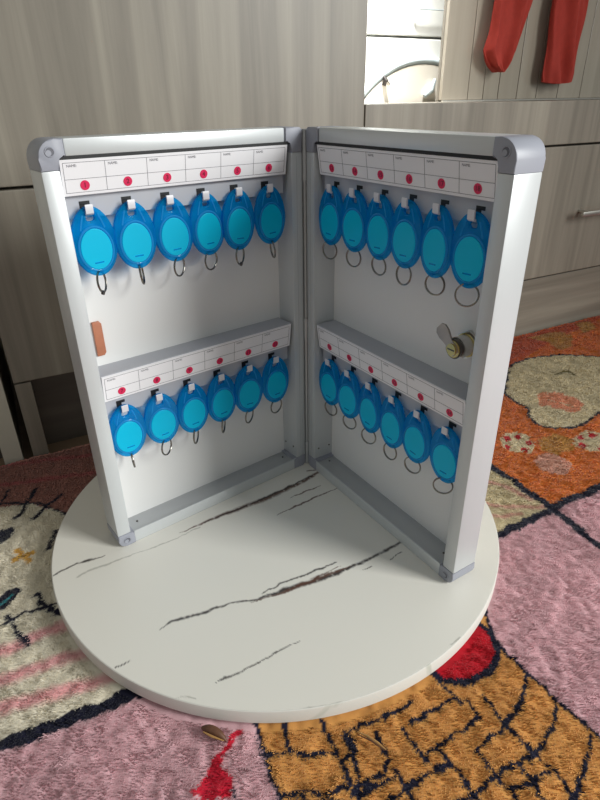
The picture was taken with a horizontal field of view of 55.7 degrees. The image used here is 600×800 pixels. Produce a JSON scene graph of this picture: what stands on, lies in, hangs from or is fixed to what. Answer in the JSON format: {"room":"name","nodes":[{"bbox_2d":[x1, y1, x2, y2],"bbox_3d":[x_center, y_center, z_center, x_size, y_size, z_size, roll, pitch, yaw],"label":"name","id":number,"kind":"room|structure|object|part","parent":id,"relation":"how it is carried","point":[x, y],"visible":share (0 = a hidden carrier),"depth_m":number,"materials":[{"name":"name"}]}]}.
{"room":"bedroom","nodes":[
{"label":"bedroom","id":0,"kind":"room"},
{"bbox_2d":[0,337,89,465],"bbox_3d":[0.511,-0.145,1.014,6.000,0.020,5.400,0,28,1],"label":"floor","id":1,"kind":"structure","parent":0,"point":[66,444],"depth_m":0.65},
{"bbox_2d":[0,339,23,464],"bbox_3d":[-0.659,-0.386,0.438,0.576,0.975,0.450,-14,31,-24],"label":"base cabinet","id":2,"kind":"object","parent":1,"relation":"on","point":[11,450],"visible":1,"depth_m":0.59,"materials":[{"name":"laminate"}]},
{"bbox_2d":[0,0,367,455],"bbox_3d":[-0.216,-0.501,0.643,0.406,0.975,0.450,-14,31,-24],"label":"base cabinet","id":3,"kind":"object","parent":1,"relation":"on","point":[68,67],"visible":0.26,"depth_m":0.53,"materials":[{"name":"grey wood"}]},
{"bbox_3d":[-0.111,-0.146,0.614,0.406,0.180,0.018,-14,31,-24],"label":"drawer","id":4,"kind":"part","parent":3,"relation":"part of","materials":[{"name":"grey wood"}]},
{"bbox_3d":[-0.117,-0.535,0.408,0.406,0.696,0.018,-14,31,-24],"label":"door","id":5,"kind":"part","parent":3,"relation":"part of","materials":[{"name":"grey wood"}]},
{"bbox_2d":[0,316,599,799],"bbox_3d":[0.208,-0.003,0.717,1.639,0.014,1.139,0,28,1],"label":"rug","id":6,"kind":"object","parent":1,"relation":"on","point":[514,713],"visible":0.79,"depth_m":0.36,"materials":[{"name":"carpet"}]},
{"bbox_2d":[201,724,226,741],"bbox_3d":[-0.050,0.195,0.333,0.017,0.006,0.007,15,32,27],"label":"husk","id":7,"kind":"object","parent":6,"relation":"on","point":[212,731],"visible":1,"depth_m":0.33,"materials":[{"name":"plant"}]},
{"bbox_2d":[51,463,498,722],"bbox_3d":[-0.020,0.102,0.500,0.371,0.011,0.371,2,28,6],"label":"round table","id":8,"kind":"object","parent":6,"relation":"on","point":[281,599],"visible":0.71,"depth_m":0.41,"materials":[{"name":"stone"}]},
{"bbox_2d":[26,126,545,582],"bbox_3d":[-0.006,-0.041,0.436,0.294,0.300,0.157,4,28,9],"label":"cabinet","id":9,"kind":"object","parent":8,"relation":"on","point":[138,351],"visible":1,"depth_m":0.42,"materials":[{"name":"metal"}]},
{"bbox_2d":[80,228,112,294],"bbox_3d":[-0.129,-0.095,0.362,0.029,0.055,0.011,-23,34,-34],"label":"tag","id":10,"kind":"object","parent":9,"relation":"hanging from","point":[95,245],"visible":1,"depth_m":0.36,"materials":[{"name":"blue plastic"}]},
{"bbox_2d":[116,421,141,467],"bbox_3d":[-0.130,0.028,0.429,0.013,0.055,0.028,16,32,29],"label":"tag","id":11,"kind":"object","parent":9,"relation":"hanging from","point":[129,434],"visible":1,"depth_m":0.43,"materials":[{"name":"blue plastic"}]},
{"bbox_2d":[122,223,151,284],"bbox_3d":[-0.109,-0.104,0.378,0.011,0.055,0.028,19,34,33],"label":"tag","id":12,"kind":"object","parent":9,"relation":"hanging from","point":[136,239],"visible":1,"depth_m":0.38,"materials":[{"name":"blue plastic"}]},
{"bbox_2d":[151,410,175,455],"bbox_3d":[-0.107,0.020,0.444,0.007,0.055,0.029,24,37,39],"label":"tag","id":13,"kind":"object","parent":9,"relation":"hanging from","point":[163,423],"visible":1,"depth_m":0.44,"materials":[{"name":"blue plastic"}]},
{"bbox_3d":[-0.078,-0.046,0.448,0.193,0.300,0.024,-21,34,-33],"label":"aluminium frame","id":14,"kind":"part","parent":9,"relation":"part of","materials":[{"name":"metal"}]},
{"bbox_3d":[-0.081,-0.152,0.389,0.167,0.035,0.019,-21,34,-33],"label":"hook rail","id":15,"kind":"part","parent":9,"relation":"part of","materials":[{"name":"grey plastic"}]},
{"bbox_2d":[161,218,188,276],"bbox_3d":[-0.087,-0.112,0.394,0.008,0.055,0.029,24,37,38],"label":"tag","id":16,"kind":"object","parent":9,"relation":"hanging from","point":[174,233],"visible":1,"depth_m":0.39,"materials":[{"name":"blue plastic"}]},
{"bbox_3d":[-0.085,-0.049,0.454,0.171,0.282,0.002,-21,34,-33],"label":"panel","id":17,"kind":"part","parent":9,"relation":"part of","materials":[{"name":"white metal"}]},
{"bbox_2d":[183,399,204,443],"bbox_3d":[-0.086,0.011,0.459,0.009,0.055,0.029,20,34,34],"label":"tag","id":18,"kind":"object","parent":9,"relation":"hanging from","point":[194,410],"visible":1,"depth_m":0.46,"materials":[{"name":"blue plastic"}]},
{"bbox_3d":[-0.079,-0.029,0.455,0.167,0.035,0.019,-21,34,-33],"label":"hook rail","id":19,"kind":"part","parent":9,"relation":"part of","materials":[{"name":"grey plastic"}]},
{"bbox_2d":[197,213,220,269],"bbox_3d":[-0.067,-0.121,0.409,0.029,0.055,0.006,-25,36,-35],"label":"tag","id":20,"kind":"object","parent":9,"relation":"hanging from","point":[208,226],"visible":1,"depth_m":0.41,"materials":[{"name":"blue plastic"}]},
{"bbox_2d":[213,389,232,432],"bbox_3d":[-0.065,0.003,0.474,0.009,0.055,0.029,20,34,33],"label":"tag","id":21,"kind":"object","parent":9,"relation":"hanging from","point":[223,400],"visible":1,"depth_m":0.47,"materials":[{"name":"blue plastic"}]},
{"bbox_2d":[228,208,250,265],"bbox_3d":[-0.045,-0.127,0.422,0.007,0.056,0.029,22,36,37],"label":"tag","id":22,"kind":"object","parent":9,"relation":"hanging from","point":[239,224],"visible":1,"depth_m":0.42,"materials":[{"name":"blue plastic"}]},
{"bbox_2d":[239,380,259,422],"bbox_3d":[-0.044,-0.004,0.488,0.029,0.055,0.007,-25,36,-38],"label":"tag","id":23,"kind":"object","parent":9,"relation":"hanging from","point":[249,393],"visible":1,"depth_m":0.49,"materials":[{"name":"blue plastic"}]},
{"bbox_2d":[261,204,281,257],"bbox_3d":[-0.022,-0.137,0.438,0.012,0.055,0.028,16,32,29],"label":"tag","id":24,"kind":"object","parent":9,"relation":"hanging from","point":[271,218],"visible":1,"depth_m":0.44,"materials":[{"name":"blue plastic"}]},
{"bbox_2d":[267,371,285,412],"bbox_3d":[-0.021,-0.013,0.503,0.029,0.055,0.004,-22,33,-34],"label":"tag","id":25,"kind":"object","parent":9,"relation":"hanging from","point":[276,384],"visible":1,"depth_m":0.50,"materials":[{"name":"blue plastic"}]},
{"bbox_2d":[321,374,336,415],"bbox_3d":[0.026,-0.010,0.497,0.005,0.055,0.029,-20,34,-31],"label":"tag","id":26,"kind":"object","parent":9,"relation":"hanging from","point":[328,385],"visible":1,"depth_m":0.50,"materials":[{"name":"blue plastic"}]},
{"bbox_2d":[321,205,337,259],"bbox_3d":[0.024,-0.134,0.431,0.004,0.055,0.029,-19,33,-31],"label":"tag","id":27,"kind":"object","parent":9,"relation":"hanging from","point":[329,218],"visible":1,"depth_m":0.43,"materials":[{"name":"blue plastic"}]},
{"bbox_2d":[339,386,356,429],"bbox_3d":[0.041,0.001,0.476,0.005,0.055,0.029,-19,32,-32],"label":"tag","id":28,"kind":"object","parent":9,"relation":"hanging from","point":[347,399],"visible":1,"depth_m":0.47,"materials":[{"name":"blue plastic"}]},
{"bbox_2d":[343,210,362,266],"bbox_3d":[0.039,-0.123,0.411,0.004,0.055,0.029,-20,33,-32],"label":"tag","id":29,"kind":"object","parent":9,"relation":"hanging from","point":[352,225],"visible":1,"depth_m":0.41,"materials":[{"name":"blue plastic"}]},
{"bbox_2d":[360,398,375,443],"bbox_3d":[0.056,0.011,0.455,0.005,0.055,0.029,-17,32,-28],"label":"tag","id":30,"kind":"object","parent":9,"relation":"hanging from","point":[367,409],"visible":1,"depth_m":0.45,"materials":[{"name":"blue plastic"}]},
{"bbox_2d":[368,216,388,275],"bbox_3d":[0.054,-0.112,0.390,0.004,0.055,0.029,-18,32,-29],"label":"tag","id":31,"kind":"object","parent":9,"relation":"hanging from","point":[378,235],"visible":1,"depth_m":0.39,"materials":[{"name":"blue plastic"}]},
{"bbox_2d":[382,412,399,459],"bbox_3d":[0.070,0.022,0.435,0.005,0.055,0.029,-17,32,-28],"label":"tag","id":32,"kind":"object","parent":9,"relation":"hanging from","point":[390,427],"visible":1,"depth_m":0.43,"materials":[{"name":"blue plastic"}]},
{"bbox_3d":[0.068,-0.019,0.432,0.019,0.035,0.167,-17,32,-28],"label":"hook rail","id":33,"kind":"part","parent":9,"relation":"part of","materials":[{"name":"grey plastic"}]},
{"bbox_2d":[393,222,415,285],"bbox_3d":[0.069,-0.102,0.369,0.004,0.055,0.029,-18,31,-29],"label":"tag","id":34,"kind":"object","parent":9,"relation":"hanging from","point":[404,238],"visible":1,"depth_m":0.37,"materials":[{"name":"blue plastic"}]},
{"bbox_3d":[0.066,-0.142,0.366,0.019,0.035,0.167,-17,32,-28],"label":"hook rail","id":35,"kind":"part","parent":9,"relation":"part of","materials":[{"name":"grey plastic"}]},
{"bbox_3d":[0.076,-0.038,0.429,0.002,0.282,0.171,-17,32,-28],"label":"panel","id":36,"kind":"part","parent":9,"relation":"part of","materials":[{"name":"white metal"}]},
{"bbox_2d":[404,427,424,473],"bbox_3d":[0.085,0.032,0.416,0.005,0.055,0.029,-19,33,-30],"label":"tag","id":37,"kind":"object","parent":9,"relation":"hanging from","point":[414,440],"visible":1,"depth_m":0.41,"materials":[{"name":"blue plastic"}]},
{"bbox_3d":[0.067,-0.036,0.425,0.023,0.300,0.193,-17,32,-28],"label":"aluminium frame","id":38,"kind":"part","parent":9,"relation":"part of","materials":[{"name":"metal"}]},
{"bbox_2d":[423,229,445,295],"bbox_3d":[0.084,-0.091,0.349,0.005,0.055,0.029,-15,31,-25],"label":"tag","id":39,"kind":"object","parent":9,"relation":"hanging from","point":[434,246],"visible":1,"depth_m":0.35,"materials":[{"name":"blue plastic"}]},
{"bbox_2d":[432,445,455,493],"bbox_3d":[0.101,0.043,0.394,0.008,0.055,0.029,-25,36,-38],"label":"tag","id":40,"kind":"object","parent":9,"relation":"hanging from","point":[444,461],"visible":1,"depth_m":0.39,"materials":[{"name":"blue plastic"}]},
{"bbox_3d":[0.094,-0.038,0.362,0.003,0.019,0.020,-17,32,-28],"label":"cam lever","id":41,"kind":"part","parent":9,"relation":"part of","materials":[{"name":"metal"}]},
{"bbox_2d":[454,236,483,306],"bbox_3d":[0.098,-0.080,0.328,0.007,0.055,0.029,-23,35,-36],"label":"tag","id":42,"kind":"object","parent":9,"relation":"hanging from","point":[469,253],"visible":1,"depth_m":0.33,"materials":[{"name":"blue plastic"}]},
{"bbox_2d":[357,732,385,749],"bbox_3d":[0.042,0.197,0.329,0.019,0.002,0.003,16,32,29],"label":"scrap","id":43,"kind":"object","parent":6,"relation":"on","point":[369,738],"visible":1,"depth_m":0.33,"materials":[{"name":"brown wood"}]},
{"bbox_2d":[364,0,444,102],"bbox_3d":[0.116,-0.651,1.079,0.570,0.825,0.572,-14,31,-24],"label":"mirror","id":44,"kind":"object","parent":1,"relation":"on","point":[403,43],"visible":0.2,"depth_m":0.83,"materials":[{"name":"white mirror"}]},
{"bbox_3d":[0.125,-0.466,0.828,0.011,0.014,0.010,-14,31,-24],"label":"latch knob","id":45,"kind":"part","parent":44,"relation":"part of","materials":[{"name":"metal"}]},
{"bbox_2d":[364,64,438,102],"bbox_3d":[0.187,-0.374,0.921,0.294,0.294,0.008,-15,31,-24],"label":"bowl","id":46,"kind":"object","parent":44,"relation":"on","point":[408,84],"depth_m":0.85,"materials":[{"name":"white ceramic"}]},
{"bbox_3d":[0.239,-0.371,0.968,0.566,0.410,0.018,-14,31,-24],"label":"panel","id":47,"kind":"part","parent":44,"relation":"part of","materials":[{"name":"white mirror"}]},
{"bbox_3d":[0.234,-0.732,0.777,0.566,0.400,0.018,-14,31,-24],"label":"control panel","id":48,"kind":"part","parent":44,"relation":"part of","materials":[{"name":"white ceramic"}]},
{"bbox_3d":[0.198,-0.473,0.863,0.022,0.026,0.011,-14,31,-24],"label":"hinge arm","id":49,"kind":"part","parent":44,"relation":"part of"},
{"bbox_2d":[363,99,599,336],"bbox_3d":[0.567,-0.346,1.011,1.206,0.337,0.210,-14,31,-24],"label":"base cabinet","id":50,"kind":"object","parent":1,"relation":"on","point":[561,282],"visible":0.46,"depth_m":0.82,"materials":[{"name":"grey wood"}]},
{"bbox_2d":[436,0,599,101],"bbox_3d":[0.528,-0.789,0.806,0.760,0.638,0.016,-15,31,-24],"label":"board panel","id":51,"kind":"object","parent":50,"relation":"on","point":[464,75],"visible":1,"depth_m":0.82,"materials":[{"name":"grey wood"}]},
{"label":"rail","id":52,"kind":"object","parent":51,"relation":"attached to","visible":0},
{"bbox_2d":[483,0,532,72],"bbox_3d":[0.292,-0.590,0.744,0.096,0.278,0.027,-15,31,-24],"label":"hanging cloth","id":53,"kind":"object","parent":52,"relation":"hanging from","point":[508,19],"visible":1,"depth_m":0.78,"materials":[{"name":"red fabric"}]},
{"bbox_2d":[541,0,588,83],"bbox_3d":[0.389,-0.608,0.792,0.078,0.292,0.028,-15,31,-24],"label":"hanging cloth","id":54,"kind":"object","parent":52,"relation":"hanging from","point":[567,17],"visible":1,"depth_m":0.83,"materials":[{"name":"red fabric"}]},
{"bbox_3d":[0.380,-0.278,0.843,0.706,0.184,0.018,-14,31,-24],"label":"drawer","id":55,"kind":"part","parent":50,"relation":"part of","materials":[{"name":"grey wood"}]},
{"bbox_3d":[0.492,-0.296,0.873,0.194,0.007,0.023,-14,31,-24],"label":"bar handle","id":56,"kind":"part","parent":50,"relation":"part of","materials":[{"name":"silver metal"}]}
]}

